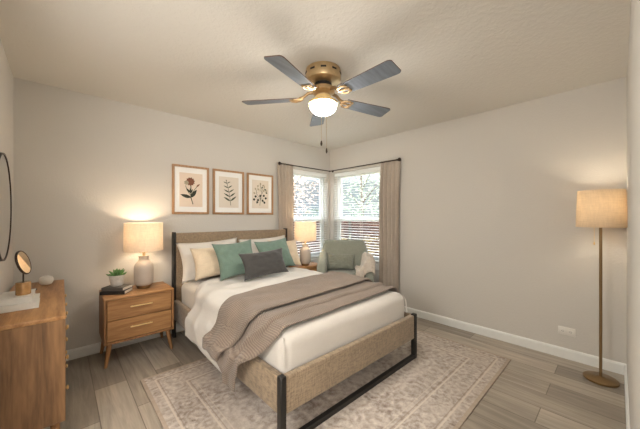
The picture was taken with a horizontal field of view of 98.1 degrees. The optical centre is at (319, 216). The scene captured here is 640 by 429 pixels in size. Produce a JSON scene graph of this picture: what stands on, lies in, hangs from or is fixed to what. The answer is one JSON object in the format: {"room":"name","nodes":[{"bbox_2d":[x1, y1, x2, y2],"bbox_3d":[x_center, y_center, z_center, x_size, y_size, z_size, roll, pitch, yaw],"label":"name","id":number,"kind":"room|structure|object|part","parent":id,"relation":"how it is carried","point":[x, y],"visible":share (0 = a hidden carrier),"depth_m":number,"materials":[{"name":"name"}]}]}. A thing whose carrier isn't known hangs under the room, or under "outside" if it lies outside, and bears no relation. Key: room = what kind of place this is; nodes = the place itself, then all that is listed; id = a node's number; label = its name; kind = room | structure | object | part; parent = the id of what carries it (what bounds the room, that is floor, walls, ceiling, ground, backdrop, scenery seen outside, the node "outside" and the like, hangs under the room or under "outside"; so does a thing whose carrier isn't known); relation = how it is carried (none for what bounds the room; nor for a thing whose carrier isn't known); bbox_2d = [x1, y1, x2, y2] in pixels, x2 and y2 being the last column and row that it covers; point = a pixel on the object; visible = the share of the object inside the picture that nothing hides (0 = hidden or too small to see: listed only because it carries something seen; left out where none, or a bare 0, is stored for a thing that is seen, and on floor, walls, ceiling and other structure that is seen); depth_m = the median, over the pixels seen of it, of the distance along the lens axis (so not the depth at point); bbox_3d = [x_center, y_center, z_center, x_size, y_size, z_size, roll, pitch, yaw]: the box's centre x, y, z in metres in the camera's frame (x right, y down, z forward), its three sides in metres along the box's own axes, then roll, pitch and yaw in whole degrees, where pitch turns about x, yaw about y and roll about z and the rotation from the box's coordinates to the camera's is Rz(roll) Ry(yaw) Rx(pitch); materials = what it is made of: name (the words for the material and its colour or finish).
{"room":"bedroom","nodes":[
{"label":"bedroom","id":0,"kind":"room"},
{"bbox_2d":[0,39,12,294],"bbox_3d":[-1.577,0.073,0.697,0.783,2.440,3.600,0,0,-43],"label":"wall","id":1,"kind":"structure","parent":0,"point":[6,76],"depth_m":2.03,"materials":[{"name":"grey paint"}]},
{"bbox_2d":[0,152,11,260],"bbox_3d":[-2.005,-0.062,1.753,0.023,0.680,0.680,0,0,-43],"label":"wall mirror","id":2,"kind":"object","parent":1,"relation":"attached to","point":[5,180],"visible":1,"depth_m":1.80,"materials":[{"name":"brown metal"}]},
{"bbox_2d":[109,275,124,286],"bbox_3d":[-1.875,0.586,2.566,0.120,0.100,0.120,0,0,-43],"label":"pot","id":3,"kind":"object","parent":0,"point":[115,280],"depth_m":2.52,"materials":[{"name":"ceramic"}]},
{"bbox_2d":[13,77,329,349],"bbox_3d":[-1.208,0.073,3.595,3.907,2.440,0.140,0,0,-43],"label":"wall","id":4,"kind":"structure","parent":0,"point":[85,166],"depth_m":2.67,"materials":[{"name":"grey paint"}]},
{"bbox_2d":[66,324,184,360],"bbox_3d":[-1.170,1.247,3.525,3.667,0.092,0.014,0,0,-43],"label":"baseboard","id":5,"kind":"structure","parent":4,"relation":"attached to","point":[75,353],"depth_m":2.64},
{"bbox_2d":[172,164,208,213],"bbox_3d":[-1.491,-0.311,3.217,0.405,0.557,0.025,0,0,-43],"label":"framed print","id":6,"kind":"object","parent":4,"relation":"attached to","point":[190,184],"visible":1,"depth_m":3.20,"materials":[{"name":"beige paper"}]},
{"bbox_2d":[212,168,243,213],"bbox_3d":[-1.157,-0.311,3.528,0.411,0.557,0.025,0,0,-43],"label":"framed print","id":7,"kind":"object","parent":4,"relation":"attached to","point":[227,185],"visible":1,"depth_m":3.52,"materials":[{"name":"beige paper"}]},
{"bbox_2d":[247,173,272,214],"bbox_3d":[-0.823,-0.311,3.838,0.409,0.557,0.025,0,0,-43],"label":"framed print","id":8,"kind":"object","parent":4,"relation":"attached to","point":[259,186],"visible":1,"depth_m":3.83,"materials":[{"name":"beige paper"}]},
{"bbox_2d":[294,174,323,262],"bbox_3d":[-0.278,0.018,4.450,1.040,1.510,0.145,0,0,-43],"label":"window","id":9,"kind":"structure","parent":4,"relation":"in","point":[321,195],"depth_m":4.76,"materials":[{"name":"white plastic"}]},
{"bbox_3d":[-0.316,-0.320,4.492,0.930,0.765,0.022,0,0,-43],"label":"sash","id":10,"kind":"part","parent":9,"relation":"part of","materials":[{"name":"glass"}]},
{"bbox_3d":[-0.301,0.323,4.476,0.930,0.630,0.022,0,0,-43],"label":"sash","id":11,"kind":"part","parent":9,"relation":"part of","materials":[{"name":"white plastic"}]},
{"bbox_2d":[293,169,326,258],"bbox_3d":[-0.256,-0.035,4.427,0.984,1.399,0.062,0,0,-43],"label":"window blind","id":12,"kind":"object","parent":9,"relation":"attached to","point":[300,172],"visible":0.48,"depth_m":4.54,"materials":[{"name":"white plastic"}]},
{"bbox_3d":[-0.260,0.723,4.432,1.040,0.100,0.094,0,0,-43],"label":"sill","id":13,"kind":"part","parent":9,"relation":"part of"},
{"bbox_2d":[0,0,630,149],"bbox_3d":[0.228,-1.197,1.515,4.640,0.100,5.140,0,0,-43],"label":"ceiling","id":14,"kind":"structure","parent":0,"point":[194,59],"depth_m":1.92,"materials":[{"name":"white paint"}]},
{"bbox_2d":[242,55,400,152],"bbox_3d":[0.063,-0.807,2.134,1.265,0.679,1.189,0,0,-43],"label":"ceiling fan","id":15,"kind":"object","parent":14,"relation":"hanging from","point":[321,78],"visible":1,"depth_m":2.05,"materials":[{"name":"gold metal"}]},
{"bbox_3d":[-0.394,-0.925,2.225,0.444,0.033,0.141,0,0,8],"label":"blade","id":16,"kind":"part","parent":15,"relation":"part of","materials":[{"name":"grey wood"}]},
{"bbox_3d":[-0.174,-0.925,1.794,0.141,0.033,0.444,0,0,28],"label":"blade","id":17,"kind":"part","parent":15,"relation":"part of","materials":[{"name":"grey wood"}]},
{"bbox_3d":[-0.016,-0.925,2.587,0.141,0.033,0.444,0,0,-5],"label":"blade","id":18,"kind":"part","parent":15,"relation":"part of","materials":[{"name":"grey wood"}]},
{"bbox_3d":[0.010,-0.721,2.047,0.002,0.328,0.003,0,0,-43],"label":"pull chain","id":19,"kind":"part","parent":15,"relation":"part of","materials":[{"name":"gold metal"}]},
{"bbox_3d":[0.025,-0.836,2.166,0.206,0.079,0.206,0,0,-43],"label":"globe","id":20,"kind":"part","parent":15,"relation":"part of","materials":[{"name":"white glass"}]},
{"bbox_3d":[0.049,-0.694,2.047,0.002,0.383,0.003,0,0,-43],"label":"pull chain","id":21,"kind":"part","parent":15,"relation":"part of","materials":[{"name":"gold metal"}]},
{"bbox_3d":[0.394,-0.925,2.371,0.444,0.033,0.141,0,0,-29],"label":"blade","id":22,"kind":"part","parent":15,"relation":"part of","materials":[{"name":"grey wood"}]},
{"bbox_3d":[0.316,-0.925,1.861,0.140,0.033,0.445,0,0,-43],"label":"blade","id":23,"kind":"part","parent":15,"relation":"part of","materials":[{"name":"grey wood"}]},
{"bbox_2d":[44,317,625,428],"bbox_3d":[0.228,1.343,1.515,4.640,0.100,5.140,0,0,-43],"label":"floor","id":24,"kind":"structure","parent":0,"point":[536,389],"depth_m":2.08,"materials":[{"name":"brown wood"}]},
{"bbox_2d":[0,279,68,428],"bbox_3d":[-1.881,0.912,1.844,0.305,0.762,1.185,0,0,-43],"label":"dresser","id":25,"kind":"object","parent":24,"relation":"on","point":[33,351],"visible":0.99,"depth_m":1.43,"materials":[{"name":"brown wood"}]},
{"bbox_2d":[0,293,39,313],"bbox_3d":[-1.796,0.513,1.661,0.168,0.034,0.260,0,0,-44],"label":"book","id":26,"kind":"object","parent":25,"relation":"on","point":[35,303],"visible":0.69,"depth_m":1.58,"materials":[{"name":"paper"}]},
{"bbox_2d":[0,289,35,305],"bbox_3d":[-1.810,0.479,1.661,0.142,0.034,0.235,0,0,-41],"label":"book","id":27,"kind":"object","parent":26,"relation":"on","point":[6,298],"visible":0.9,"depth_m":1.60,"materials":[{"name":"paper"}]},
{"bbox_2d":[15,251,31,295],"bbox_3d":[-1.768,0.331,1.655,0.066,0.261,0.142,0,0,-43],"label":"vanity mirror","id":28,"kind":"object","parent":27,"relation":"on","point":[22,261],"visible":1,"depth_m":1.64,"materials":[{"name":"orange glass"}]},
{"bbox_2d":[38,275,53,284],"bbox_3d":[-2.144,0.494,2.176,0.086,0.073,0.086,0,0,-43],"label":"bud vase","id":29,"kind":"object","parent":25,"relation":"on","point":[44,280],"visible":1,"depth_m":2.15,"materials":[{"name":"white ceramic"}]},
{"bbox_3d":[-1.441,1.198,1.511,0.066,0.190,0.044,0,0,34],"label":"leg","id":30,"kind":"part","parent":25,"relation":"part of","materials":[{"name":"brown wood"}]},
{"bbox_2d":[99,281,173,368],"bbox_3d":[-1.757,0.995,2.671,0.545,0.596,0.424,0,0,-43],"label":"nightstand","id":31,"kind":"object","parent":24,"relation":"on","point":[137,313],"visible":0.99,"depth_m":2.53,"materials":[{"name":"brown wood"}]},
{"bbox_3d":[-2.049,1.196,2.633,0.071,0.195,0.041,0,0,-5],"label":"leg","id":32,"kind":"part","parent":31,"relation":"part of","materials":[{"name":"brown wood"}]},
{"bbox_3d":[-1.832,1.196,2.400,0.041,0.195,0.071,0,0,9],"label":"leg","id":33,"kind":"part","parent":31,"relation":"part of","materials":[{"name":"brown wood"}]},
{"bbox_2d":[100,287,131,294],"bbox_3d":[-1.868,0.681,2.556,0.200,0.031,0.155,0,0,-10],"label":"book","id":34,"kind":"object","parent":31,"relation":"on","point":[129,289],"visible":0.74,"depth_m":2.48,"materials":[{"name":"paper"}]},
{"bbox_2d":[101,284,131,290],"bbox_3d":[-1.868,0.650,2.563,0.185,0.029,0.145,0,0,-3],"label":"book","id":35,"kind":"object","parent":34,"relation":"on","point":[123,287],"visible":0.85,"depth_m":2.50,"materials":[{"name":"paper"}]},
{"bbox_2d":[106,268,126,286],"bbox_3d":[-1.869,0.556,2.573,0.144,0.160,0.141,0,0,7],"label":"succulent","id":36,"kind":"object","parent":35,"relation":"on","point":[116,278],"visible":1,"depth_m":2.53,"materials":[{"name":"concrete"}]},
{"bbox_3d":[-1.757,0.808,2.671,0.497,0.174,0.364,0,0,-43],"label":"drawer","id":37,"kind":"part","parent":31,"relation":"part of","materials":[{"name":"brown wood"}]},
{"bbox_3d":[-1.757,0.988,2.671,0.497,0.172,0.364,0,0,-43],"label":"drawer","id":38,"kind":"part","parent":31,"relation":"part of","materials":[{"name":"brown wood"}]},
{"bbox_3d":[-1.622,0.796,2.526,0.170,0.011,0.028,0,0,-43],"label":"handle","id":39,"kind":"part","parent":31,"relation":"part of","materials":[{"name":"gold metal"}]},
{"bbox_3d":[-1.622,0.976,2.526,0.170,0.011,0.028,0,0,-43],"label":"handle","id":40,"kind":"part","parent":31,"relation":"part of","materials":[{"name":"gold metal"}]},
{"bbox_2d":[123,222,162,288],"bbox_3d":[-1.735,0.378,2.735,0.332,0.639,0.332,0,0,-43],"label":"table lamp","id":41,"kind":"object","parent":31,"relation":"on","point":[144,238],"visible":1,"depth_m":2.65,"materials":[{"name":"grey ceramic"}]},
{"bbox_3d":[-1.735,0.194,2.735,0.332,0.272,0.332,0,0,-43],"label":"lamp shade","id":42,"kind":"part","parent":41,"relation":"part of","materials":[{"name":"fabric"}]},
{"bbox_3d":[-1.481,1.196,2.726,0.071,0.195,0.041,0,0,-5],"label":"leg","id":43,"kind":"part","parent":31,"relation":"part of","materials":[{"name":"brown wood"}]},
{"bbox_2d":[172,228,416,428],"bbox_3d":[-0.362,0.728,2.768,1.496,1.130,2.048,0,0,-43],"label":"bed","id":44,"kind":"object","parent":24,"relation":"on","point":[284,393],"visible":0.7,"depth_m":1.91,"materials":[{"name":"fabric"}]},
{"bbox_3d":[-1.574,0.728,2.991,0.026,1.130,0.070,0,0,-43],"label":"headboard post","id":45,"kind":"part","parent":44,"relation":"part of","materials":[{"name":"black metal"}]},
{"bbox_3d":[-0.879,0.993,2.266,0.046,0.210,1.937,0,0,-43],"label":"rail","id":46,"kind":"part","parent":44,"relation":"part of","materials":[{"name":"fabric"}]},
{"bbox_3d":[-1.036,0.649,3.492,1.444,0.948,0.064,0,0,-43],"label":"headboard","id":47,"kind":"part","parent":44,"relation":"part of","materials":[{"name":"fabric"}]},
{"bbox_3d":[-0.212,1.081,1.537,0.038,0.401,0.040,0,0,-43],"label":"foot post","id":48,"kind":"part","parent":44,"relation":"part of","materials":[{"name":"black metal"}]},
{"bbox_2d":[181,267,406,373],"bbox_3d":[-0.359,0.842,2.765,1.381,0.314,1.918,0,0,-43],"label":"mattress","id":49,"kind":"object","parent":44,"relation":"on","point":[298,344],"visible":0.4,"depth_m":1.92,"materials":[{"name":"fabric"}]},
{"bbox_2d":[176,238,236,283],"bbox_3d":[-1.216,0.468,3.126,0.232,0.429,0.707,0,0,43],"label":"bed pillow","id":50,"kind":"object","parent":49,"relation":"on","point":[188,263],"visible":0.36,"depth_m":2.93,"materials":[{"name":"white fabric"}]},
{"bbox_2d":[185,267,321,372],"bbox_3d":[-0.484,0.863,2.817,1.542,0.497,1.057,0,0,-43],"label":"duvet","id":51,"kind":"object","parent":49,"relation":"on","point":[210,294],"visible":0.43,"depth_m":2.43,"materials":[{"name":"white fabric"}]},
{"bbox_2d":[189,248,219,280],"bbox_3d":[-1.115,0.473,2.960,0.476,0.330,0.204,0,0,-43],"label":"square cushion","id":52,"kind":"object","parent":51,"relation":"on","point":[205,259],"visible":0.56,"depth_m":2.85,"materials":[{"name":"beige fabric"}]},
{"bbox_2d":[212,239,252,280],"bbox_3d":[-0.875,0.441,2.925,0.469,0.379,0.231,0,0,-37],"label":"square cushion","id":53,"kind":"object","parent":51,"relation":"on","point":[230,262],"visible":0.78,"depth_m":2.84,"materials":[{"name":"green fabric"}]},
{"bbox_2d":[239,248,288,280],"bbox_3d":[-0.569,0.479,2.870,0.535,0.278,0.180,0,0,-39],"label":"lumbar cushion","id":54,"kind":"object","parent":51,"relation":"on","point":[259,264],"visible":1,"depth_m":2.80,"materials":[{"name":"grey fabric"}]},
{"bbox_2d":[254,237,295,265],"bbox_3d":[-0.522,0.436,3.261,0.476,0.362,0.219,0,0,-40],"label":"square cushion","id":55,"kind":"object","parent":51,"relation":"on","point":[281,243],"visible":0.57,"depth_m":3.26,"materials":[{"name":"green fabric"}]},
{"bbox_2d":[287,240,300,264],"bbox_3d":[-0.448,0.467,3.583,0.456,0.343,0.191,0,0,-43],"label":"square cushion","id":56,"kind":"object","parent":51,"relation":"on","point":[292,246],"visible":0.3,"depth_m":3.62,"materials":[{"name":"beige fabric"}]},
{"bbox_2d":[202,271,398,391],"bbox_3d":[-0.089,0.857,2.379,1.672,0.504,0.896,0,0,-43],"label":"throw blanket","id":57,"kind":"object","parent":51,"relation":"on","point":[247,323],"visible":1,"depth_m":1.97,"materials":[{"name":"beige fabric"}]},
{"bbox_2d":[238,235,284,252],"bbox_3d":[-0.698,0.468,3.609,0.708,0.429,0.222,0,0,-45],"label":"bed pillow","id":58,"kind":"object","parent":49,"relation":"on","point":[254,248],"visible":0.12,"depth_m":3.54,"materials":[{"name":"white fabric"}]},
{"bbox_3d":[0.317,0.993,2.038,1.416,0.210,0.046,0,0,-43],"label":"footboard","id":59,"kind":"part","parent":44,"relation":"part of","materials":[{"name":"fabric"}]},
{"bbox_3d":[0.322,1.264,2.033,1.420,0.034,0.034,0,0,-43],"label":"floor rail","id":60,"kind":"part","parent":44,"relation":"part of","materials":[{"name":"black metal"}]},
{"bbox_3d":[0.856,1.081,2.530,0.038,0.401,0.040,0,0,-43],"label":"foot post","id":61,"kind":"part","parent":44,"relation":"part of","materials":[{"name":"black metal"}]},
{"bbox_2d":[289,262,316,270],"bbox_3d":[-0.186,0.995,4.047,0.463,0.596,0.280,0,0,-43],"label":"nightstand","id":62,"kind":"object","parent":24,"relation":"on","point":[312,265],"visible":0.07,"depth_m":3.97,"materials":[{"name":"brown wood"}]},
{"bbox_2d":[294,222,315,265],"bbox_3d":[-0.211,0.384,3.990,0.319,0.626,0.319,0,0,-43],"label":"table lamp","id":63,"kind":"object","parent":62,"relation":"on","point":[303,231],"visible":0.96,"depth_m":3.88,"materials":[{"name":"beige fabric"}]},
{"bbox_3d":[-0.211,0.204,3.990,0.319,0.267,0.319,0,0,-43],"label":"lamp shade","id":64,"kind":"part","parent":63,"relation":"part of","materials":[{"name":"fabric"}]},
{"bbox_2d":[140,330,510,428],"bbox_3d":[0.155,1.287,2.346,2.515,0.011,1.905,0,0,-43],"label":"area rug","id":65,"kind":"object","parent":24,"relation":"on","point":[441,387],"visible":0.56,"depth_m":1.98,"materials":[{"name":"beige carpet"}]},
{"bbox_2d":[317,240,373,281],"bbox_3d":[0.344,0.817,3.857,0.736,0.952,0.646,0,0,4],"label":"armchair","id":66,"kind":"object","parent":24,"relation":"on","point":[356,247],"visible":0.28,"depth_m":4.02,"materials":[{"name":"green fabric"}]},
{"bbox_3d":[0.029,0.803,3.776,0.118,0.625,0.440,0,0,4],"label":"armrest","id":67,"kind":"part","parent":66,"relation":"part of","materials":[{"name":"green fabric"}]},
{"bbox_2d":[328,254,353,269],"bbox_3d":[0.290,0.618,3.844,0.361,0.207,0.154,0,0,6],"label":"lumbar cushion","id":68,"kind":"object","parent":66,"relation":"on","point":[336,261],"visible":1,"depth_m":3.80,"materials":[{"name":"fabric"}]},
{"bbox_2d":[328,269,355,274],"bbox_3d":[0.336,0.812,3.736,0.495,0.167,0.399,0,0,4],"label":"seat cushion","id":69,"kind":"object","parent":66,"relation":"on","point":[349,271],"depth_m":3.79,"materials":[{"name":"beige fabric"}]},
{"bbox_3d":[0.358,0.726,4.049,0.680,0.770,0.261,0,0,4],"label":"backrest","id":70,"kind":"part","parent":66,"relation":"part of","materials":[{"name":"green fabric"}]},
{"bbox_2d":[355,252,375,276],"bbox_3d":[0.565,0.699,3.655,0.294,0.441,0.384,0,0,4],"label":"throw","id":71,"kind":"object","parent":66,"relation":"on","point":[367,264],"visible":0.89,"depth_m":3.49,"materials":[{"name":"beige fabric"}]},
{"bbox_3d":[0.645,0.803,3.732,0.118,0.625,0.440,0,0,4],"label":"armrest","id":72,"kind":"part","parent":66,"relation":"part of","materials":[{"name":"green fabric"}]},
{"bbox_2d":[575,189,627,387],"bbox_3d":[2.223,0.542,2.201,0.294,1.502,0.294,0,0,-43],"label":"floor lamp","id":73,"kind":"object","parent":24,"relation":"on","point":[600,208],"visible":0.99,"depth_m":2.13,"materials":[{"name":"beige fabric"}]},
{"bbox_3d":[2.223,-0.064,2.201,0.294,0.290,0.294,0,0,-43],"label":"lamp shade","id":74,"kind":"part","parent":73,"relation":"part of","materials":[{"name":"fabric"}]},
{"bbox_2d":[330,77,626,363],"bbox_3d":[1.428,0.073,3.528,0.140,2.440,3.550,0,0,-43],"label":"wall","id":75,"kind":"structure","parent":0,"point":[489,237],"depth_m":2.81,"materials":[{"name":"grey paint"}]},
{"bbox_2d":[278,158,400,171],"bbox_3d":[0.242,-0.775,3.896,1.092,0.052,1.392,0,0,-43],"label":"curtain rod","id":76,"kind":"object","parent":75,"relation":"attached to","point":[398,159],"visible":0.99,"depth_m":4.18,"materials":[{"name":"brown metal"}]},
{"bbox_2d":[277,162,293,267],"bbox_3d":[-0.496,0.244,4.093,0.296,2.074,0.076,0,0,-43],"label":"curtain","id":77,"kind":"object","parent":76,"relation":"hanging from","point":[284,172],"visible":0.48,"depth_m":4.09,"materials":[{"name":"fabric"}]},
{"bbox_2d":[379,159,400,291],"bbox_3d":[0.967,0.244,3.848,0.080,2.074,0.324,0,0,-43],"label":"curtain","id":78,"kind":"object","parent":76,"relation":"hanging from","point":[389,171],"visible":0.84,"depth_m":3.86,"materials":[{"name":"fabric"}]},
{"bbox_2d":[337,171,379,269],"bbox_3d":[0.660,0.018,4.342,0.145,1.510,1.170,0,0,-43],"label":"window","id":79,"kind":"structure","parent":75,"relation":"in","point":[339,196],"depth_m":4.71,"materials":[{"name":"white plastic"}]},
{"bbox_2d":[334,166,380,261],"bbox_3d":[0.637,-0.035,4.321,0.062,1.399,1.114,0,0,-43],"label":"window blind","id":80,"kind":"object","parent":79,"relation":"attached to","point":[375,169],"visible":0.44,"depth_m":4.34,"materials":[{"name":"white plastic"}]},
{"bbox_3d":[0.685,0.323,4.366,0.022,0.630,1.060,0,0,-43],"label":"sash","id":81,"kind":"part","parent":79,"relation":"part of","materials":[{"name":"white plastic"}]},
{"bbox_3d":[0.701,-0.320,4.381,0.022,0.765,1.060,0,0,-43],"label":"sash","id":82,"kind":"part","parent":79,"relation":"part of","materials":[{"name":"glass"}]},
{"bbox_3d":[0.641,0.723,4.325,0.094,0.100,1.170,0,0,-43],"label":"sill","id":83,"kind":"part","parent":79,"relation":"part of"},
{"bbox_2d":[404,306,624,374],"bbox_3d":[1.331,1.247,3.519,0.014,0.092,3.430,0,0,-43],"label":"baseboard","id":84,"kind":"structure","parent":75,"relation":"attached to","point":[609,365],"depth_m":2.74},
{"bbox_2d":[558,326,575,336],"bbox_3d":[2.251,1.045,2.535,0.009,0.074,0.120,0,0,-43],"label":"wall outlet","id":85,"kind":"object","parent":75,"relation":"attached to","point":[571,332],"visible":1,"depth_m":2.53,"materials":[{"name":"white plastic"}]},
{"bbox_2d":[627,0,639,428],"bbox_3d":[1.204,0.073,0.975,3.667,2.440,0.120,0,0,-43],"label":"wall","id":86,"kind":"structure","parent":0,"point":[633,65],"depth_m":1.25,"materials":[{"name":"grey paint"}]},
{"bbox_2d":[624,364,629,428],"bbox_3d":[1.548,1.247,1.388,2.600,0.092,0.014,0,0,-43],"label":"baseboard","id":87,"kind":"structure","parent":86,"relation":"attached to","point":[625,366],"depth_m":1.85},
{"label":"outside","id":88,"kind":"structure","parent":0,"visible":0},
{"bbox_3d":[0.370,1.693,10.432,24.000,0.200,24.000,0,0,-43],"label":"ground","id":89,"kind":"structure","parent":88,"visible":0},
{"bbox_2d":[293,175,317,216],"bbox_3d":[-1.214,-0.861,12.522,2.492,4.914,2.509,0,0,-43],"label":"tree","id":90,"kind":"object","parent":89,"relation":"on","point":[295,211],"visible":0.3,"depth_m":12.53,"materials":[{"name":"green plant"}]},
{"bbox_2d":[301,208,318,248],"bbox_3d":[-0.273,0.583,10.380,1.219,1.992,1.263,0,0,-43],"label":"shrub","id":91,"kind":"object","parent":89,"relation":"on","point":[309,215],"visible":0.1,"depth_m":10.35,"materials":[{"name":"green plant"}]},
{"bbox_2d":[296,221,348,253],"bbox_3d":[-1.181,0.823,8.503,6.100,1.540,0.112,0,0,-43],"label":"fence","id":92,"kind":"object","parent":89,"relation":"on","point":[342,225],"visible":0.13,"depth_m":9.46,"materials":[{"name":"brown wood"}]},
{"bbox_2d":[342,209,366,239],"bbox_3d":[1.476,0.594,11.594,1.264,1.971,1.235,0,0,-43],"label":"shrub","id":93,"kind":"object","parent":89,"relation":"on","point":[350,209],"visible":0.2,"depth_m":11.49,"materials":[{"name":"green plant"}]},
{"bbox_2d":[342,173,379,238],"bbox_3d":[2.034,-0.935,13.361,2.767,5.061,2.774,0,0,-43],"label":"tree","id":94,"kind":"object","parent":89,"relation":"on","point":[361,181],"visible":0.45,"depth_m":13.35,"materials":[{"name":"green plant"}]},
{"bbox_3d":[2.034,-1.659,13.361,2.767,3.613,2.774,0,0,-43],"label":"crown","id":95,"kind":"part","parent":94,"relation":"part of","materials":[{"name":"green plant"}]},
{"bbox_2d":[351,221,378,255],"bbox_3d":[2.859,0.823,8.924,0.112,1.540,4.800,0,0,-43],"label":"fence","id":96,"kind":"object","parent":89,"relation":"on","point":[362,223],"visible":0.13,"depth_m":10.10,"materials":[{"name":"brown wood"}]},
{"bbox_2d":[363,235,378,255],"bbox_3d":[1.706,1.059,9.070,1.052,1.063,1.016,0,0,-43],"label":"shrub","id":97,"kind":"object","parent":89,"relation":"on","point":[368,235],"visible":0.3,"depth_m":9.17,"materials":[{"name":"yellow plant"}]}
]}

